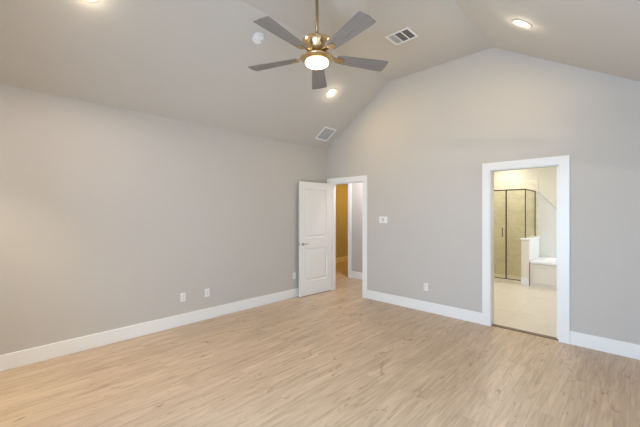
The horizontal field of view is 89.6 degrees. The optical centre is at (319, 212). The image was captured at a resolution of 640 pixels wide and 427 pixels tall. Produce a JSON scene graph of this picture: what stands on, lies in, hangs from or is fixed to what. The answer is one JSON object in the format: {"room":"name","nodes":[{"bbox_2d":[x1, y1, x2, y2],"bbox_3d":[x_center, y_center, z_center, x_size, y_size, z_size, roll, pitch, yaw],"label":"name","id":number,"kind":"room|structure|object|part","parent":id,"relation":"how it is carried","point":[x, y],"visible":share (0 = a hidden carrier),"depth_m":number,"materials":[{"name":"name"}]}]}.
{"room":"empty bedroom","nodes":[
{"label":"empty bedroom","id":0,"kind":"room"},
{"bbox_2d":[0,83,325,354],"bbox_3d":[-1.693,0.140,4.506,0.120,2.720,5.104,0,0,44],"label":"wall","id":1,"kind":"structure","parent":0,"point":[109,214],"depth_m":3.82,"materials":[{"name":"grey paint"}]},
{"bbox_2d":[0,288,298,371],"bbox_3d":[-1.603,1.424,4.502,0.016,0.152,4.984,0,0,44],"label":"baseboard","id":2,"kind":"structure","parent":1,"relation":"attached to","point":[12,360],"depth_m":3.79,"materials":[{"name":"white paint"}]},
{"bbox_2d":[180,292,185,301],"bbox_3d":[-1.819,1.128,4.280,0.011,0.114,0.070,0,0,44],"label":"wall outlet","id":3,"kind":"object","parent":1,"relation":"attached to","point":[182,295],"visible":1,"depth_m":4.27,"materials":[{"name":"white plastic"}]},
{"bbox_2d":[205,288,208,296],"bbox_3d":[-1.586,1.128,4.525,0.010,0.114,0.070,0,0,44],"label":"wall outlet","id":4,"kind":"object","parent":1,"relation":"attached to","point":[206,290],"visible":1,"depth_m":4.52,"materials":[{"name":"white plastic"}]},
{"bbox_2d":[0,261,639,426],"bbox_3d":[0.917,1.550,5.170,7.050,0.100,9.680,0,0,44],"label":"floor","id":5,"kind":"structure","parent":0,"point":[339,357],"depth_m":2.98,"materials":[{"name":"brown wood"}]},
{"bbox_2d":[530,256,556,288],"bbox_3d":[5.307,1.248,6.291,1.876,0.505,0.986,0,0,44],"label":"bathtub","id":6,"kind":"object","parent":5,"relation":"on","point":[543,270],"visible":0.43,"depth_m":6.46,"materials":[{"name":"white plastic"}]},
{"bbox_2d":[530,256,556,264],"bbox_3d":[5.307,1.185,6.291,1.876,0.380,0.986,0,0,44],"label":"tub basin","id":7,"kind":"object","parent":6,"relation":"in","point":[540,260],"depth_m":6.66,"materials":[{"name":"white plastic"}]},
{"bbox_2d":[0,0,639,149],"bbox_3d":[0.027,-1.744,2.933,4.740,1.048,5.224,0,0,44],"label":"ceiling","id":8,"kind":"structure","parent":0,"point":[184,60],"depth_m":3.48,"materials":[{"name":"grey paint"}]},
{"bbox_2d":[84,0,98,2],"bbox_3d":[-1.961,-1.875,2.720,0.164,0.111,0.196,0,0,40],"label":"recessed light","id":9,"kind":"object","parent":8,"relation":"in","point":[90,1],"visible":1,"depth_m":2.79,"materials":[{"name":"white"}]},
{"bbox_2d":[252,32,263,43],"bbox_3d":[-0.711,-2.007,3.710,0.144,0.096,0.126,0,0,-42],"label":"smoke detector","id":10,"kind":"object","parent":8,"relation":"attached to","point":[258,37],"visible":1,"depth_m":3.68,"materials":[{"name":"white plastic"}]},
{"bbox_2d":[248,0,387,89],"bbox_3d":[-0.038,-1.760,2.953,1.360,0.815,1.337,0,0,44],"label":"ceiling fan","id":11,"kind":"object","parent":8,"relation":"hanging from","point":[316,44],"visible":1,"depth_m":2.88,"materials":[{"name":"grey wood"}]},
{"bbox_3d":[-0.447,-1.439,3.136,0.511,0.008,0.172,-1,9,20],"label":"blade","id":12,"kind":"part","parent":11,"relation":"part of","materials":[{"name":"grey wood"}]},
{"bbox_3d":[-0.302,-1.458,2.633,0.172,0.008,0.511,11,5,38],"label":"blade","id":13,"kind":"part","parent":11,"relation":"part of","materials":[{"name":"grey wood"}]},
{"bbox_3d":[-0.029,-1.373,2.984,0.214,0.041,0.214,0,0,44],"label":"lamp shade","id":14,"kind":"part","parent":11,"relation":"part of","materials":[{"name":"white glass"}]},
{"bbox_3d":[-0.014,-1.428,3.429,0.172,0.008,0.511,-9,-2,2],"label":"blade","id":15,"kind":"part","parent":11,"relation":"part of","materials":[{"name":"grey wood"}]},
{"bbox_3d":[0.221,-1.459,2.615,0.172,0.008,0.511,11,-8,-33],"label":"blade","id":16,"kind":"part","parent":11,"relation":"part of","materials":[{"name":"grey wood"}]},
{"bbox_3d":[0.400,-1.440,3.107,0.511,0.008,0.172,1,-9,-16],"label":"blade","id":17,"kind":"part","parent":11,"relation":"part of","materials":[{"name":"grey wood"}]},
{"bbox_2d":[315,127,335,140],"bbox_3d":[0.106,-1.420,5.846,0.260,0.176,0.310,0,0,44],"label":"ceiling vent","id":18,"kind":"object","parent":8,"relation":"in","point":[326,133],"visible":1,"depth_m":5.84,"materials":[{"name":"white metal"}]},
{"bbox_2d":[326,88,336,97],"bbox_3d":[0.178,-1.851,4.992,0.164,0.111,0.196,0,0,40],"label":"recessed light","id":19,"kind":"object","parent":8,"relation":"in","point":[330,93],"visible":1,"depth_m":4.99,"materials":[{"name":"white"}]},
{"bbox_2d":[385,27,418,44],"bbox_3d":[1.007,-2.164,3.966,0.315,0.008,0.270,0,0,44],"label":"ceiling vent","id":20,"kind":"object","parent":8,"relation":"in","point":[406,34],"visible":1,"depth_m":3.96,"materials":[{"name":"white metal"}]},
{"bbox_2d":[512,19,531,27],"bbox_3d":[1.964,-1.837,3.134,0.196,0.104,0.168,0,0,-42],"label":"recessed light","id":21,"kind":"object","parent":8,"relation":"in","point":[518,22],"visible":1,"depth_m":3.13,"materials":[{"name":"white"}]},
{"bbox_2d":[336,184,347,257],"bbox_3d":[0.212,0.150,9.390,0.120,2.700,4.576,0,0,44],"label":"wall","id":22,"kind":"structure","parent":0,"point":[341,189],"depth_m":9.76,"materials":[{"name":"yellow paint"}]},
{"bbox_2d":[336,256,361,279],"bbox_3d":[1.422,1.424,8.225,3.240,0.152,4.336,0,0,44],"label":"baseboard","id":23,"kind":"structure","parent":22,"relation":"attached to","point":[357,275],"depth_m":7.36,"materials":[{"name":"white paint"}]},
{"bbox_2d":[351,183,361,272],"bbox_3d":[0.713,0.150,7.489,3.240,2.700,0.120,0,0,44],"label":"wall","id":24,"kind":"structure","parent":0,"point":[356,188],"depth_m":7.30,"materials":[{"name":"grey paint"}]},
{"bbox_2d":[348,184,350,277],"bbox_3d":[0.283,0.230,7.806,1.200,2.540,0.020,0,0,44],"label":"trim","id":25,"kind":"structure","parent":24,"relation":"attached to","point":[349,185],"depth_m":7.41,"materials":[{"name":"white paint"}]},
{"bbox_2d":[326,48,639,344],"bbox_3d":[1.878,-0.334,4.694,5.005,3.668,0.120,0,0,44],"label":"wall","id":26,"kind":"structure","parent":0,"point":[422,144],"depth_m":4.29,"materials":[{"name":"grey paint"}]},
{"bbox_2d":[299,181,331,296],"bbox_3d":[-0.072,0.470,5.935,0.783,2.035,0.132,0,0,-41],"label":"door","id":27,"kind":"structure","parent":26,"relation":"in","point":[315,236],"depth_m":5.89,"materials":[{"name":"white paint"}]},
{"bbox_2d":[331,181,361,289],"bbox_3d":[0.530,0.472,5.992,0.753,2.055,0.122,0,0,44],"label":"trim","id":28,"kind":"structure","parent":26,"relation":"attached to","point":[333,186],"depth_m":6.23,"materials":[{"name":"white paint"}]},
{"bbox_2d":[327,175,366,297],"bbox_3d":[0.481,0.425,5.941,0.943,2.150,0.020,0,0,44],"label":"trim","id":29,"kind":"structure","parent":26,"relation":"attached to","point":[363,178],"depth_m":5.66,"materials":[{"name":"white paint"}]},
{"bbox_2d":[379,216,386,222],"bbox_3d":[1.057,0.124,5.393,0.162,0.114,0.012,0,0,44],"label":"light switch","id":30,"kind":"object","parent":26,"relation":"attached to","point":[382,219],"visible":1,"depth_m":5.39,"materials":[{"name":"white plastic"}]},
{"bbox_2d":[424,283,427,290],"bbox_3d":[1.601,1.128,4.870,0.070,0.114,0.011,0,0,44],"label":"wall outlet","id":31,"kind":"object","parent":26,"relation":"attached to","point":[425,284],"visible":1,"depth_m":4.86,"materials":[{"name":"white plastic"}]},
{"bbox_2d":[367,290,639,359],"bbox_3d":[2.104,1.424,4.382,3.557,0.152,0.016,0,0,44],"label":"baseboard","id":32,"kind":"structure","parent":26,"relation":"attached to","point":[612,346],"depth_m":4.38,"materials":[{"name":"white paint"}]},
{"bbox_2d":[492,324,557,339],"bbox_3d":[2.558,1.496,4.040,0.718,0.008,0.080,0,0,44],"label":"threshold","id":33,"kind":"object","parent":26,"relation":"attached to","point":[495,325],"depth_m":4.00,"materials":[{"name":"brown wood"}]},
{"bbox_2d":[482,155,569,343],"bbox_3d":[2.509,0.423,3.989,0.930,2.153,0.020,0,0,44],"label":"trim","id":34,"kind":"structure","parent":26,"relation":"attached to","point":[563,162],"depth_m":3.72,"materials":[{"name":"white paint"}]},
{"bbox_2d":[557,166,557,338],"bbox_3d":[2.808,0.472,3.799,0.024,2.031,0.036,0,0,44],"label":"door","id":35,"kind":"structure","parent":26,"relation":"in","point":[557,166],"depth_m":3.79,"materials":[{"name":"white paint"}]},
{"bbox_2d":[494,167,556,207],"bbox_3d":[5.246,0.150,7.137,3.540,2.700,0.120,0,0,44],"label":"wall","id":36,"kind":"structure","parent":0,"point":[547,177],"depth_m":7.30,"materials":[{"name":"beige paint"}]},
{"bbox_2d":[494,179,537,275],"bbox_3d":[4.444,0.375,7.817,1.440,2.250,0.012,0,0,44],"label":"shower tile","id":37,"kind":"structure","parent":36,"relation":"attached to","point":[515,198],"depth_m":7.66,"materials":[{"name":"beige tile"}]},
{"bbox_2d":[538,192,556,257],"bbox_3d":[5.647,0.292,6.659,1.900,1.515,0.012,0,0,44],"label":"tile","id":38,"kind":"structure","parent":36,"relation":"attached to","point":[547,213],"depth_m":7.20,"materials":[{"name":"white tile"}]},
{"bbox_2d":[521,240,529,284],"bbox_3d":[4.570,1.035,6.988,0.132,0.930,1.008,0,0,44],"label":"wall","id":39,"kind":"structure","parent":0,"point":[525,264],"depth_m":6.62,"materials":[{"name":"beige paint"}]},
{"bbox_2d":[494,278,520,284],"bbox_3d":[3.736,1.465,7.161,1.306,0.070,0.100,0,0,44],"label":"trim","id":40,"kind":"structure","parent":39,"relation":"attached to","point":[495,279],"depth_m":6.86,"materials":[{"name":"beige stone"}]},
{"bbox_2d":[494,189,535,280],"bbox_3d":[4.075,0.469,7.458,1.377,1.919,1.015,0,0,44],"label":"shower enclosure","id":41,"kind":"object","parent":40,"relation":"on","point":[507,189],"visible":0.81,"depth_m":6.89,"materials":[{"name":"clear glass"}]},
{"bbox_3d":[3.995,0.481,6.911,0.024,1.893,0.024,0,0,44],"label":"door post","id":42,"kind":"part","parent":41,"relation":"part of","materials":[{"name":"brown metal"}]},
{"bbox_3d":[3.764,-0.477,7.134,1.377,0.025,0.024,0,0,44],"label":"rail","id":43,"kind":"part","parent":41,"relation":"part of","materials":[{"name":"brown metal"}]},
{"bbox_3d":[4.252,0.035,6.667,0.016,0.999,0.020,0,0,44],"label":"corner post","id":44,"kind":"part","parent":41,"relation":"part of","materials":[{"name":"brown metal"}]},
{"bbox_3d":[4.910,0.035,7.350,0.016,0.999,0.011,0,0,44],"label":"wall post","id":45,"kind":"part","parent":41,"relation":"part of","materials":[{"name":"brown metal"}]},
{"bbox_2d":[521,278,528,285],"bbox_3d":[4.215,1.424,6.619,0.142,0.152,0.016,0,0,44],"label":"baseboard","id":46,"kind":"structure","parent":39,"relation":"attached to","point":[524,281],"depth_m":6.61,"materials":[{"name":"white paint"}]},
{"bbox_2d":[520,236,539,239],"bbox_3d":[4.563,0.552,6.981,0.172,0.035,1.028,0,0,44],"label":"trim","id":47,"kind":"structure","parent":39,"relation":"on","point":[528,237],"depth_m":6.86,"materials":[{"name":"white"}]},
{"bbox_2d":[529,238,538,261],"bbox_3d":[4.621,0.795,6.940,0.008,0.450,1.008,0,0,44],"label":"wall","id":48,"kind":"structure","parent":39,"relation":"attached to","point":[533,244],"depth_m":6.86,"materials":[{"name":"white paint"}]}
]}

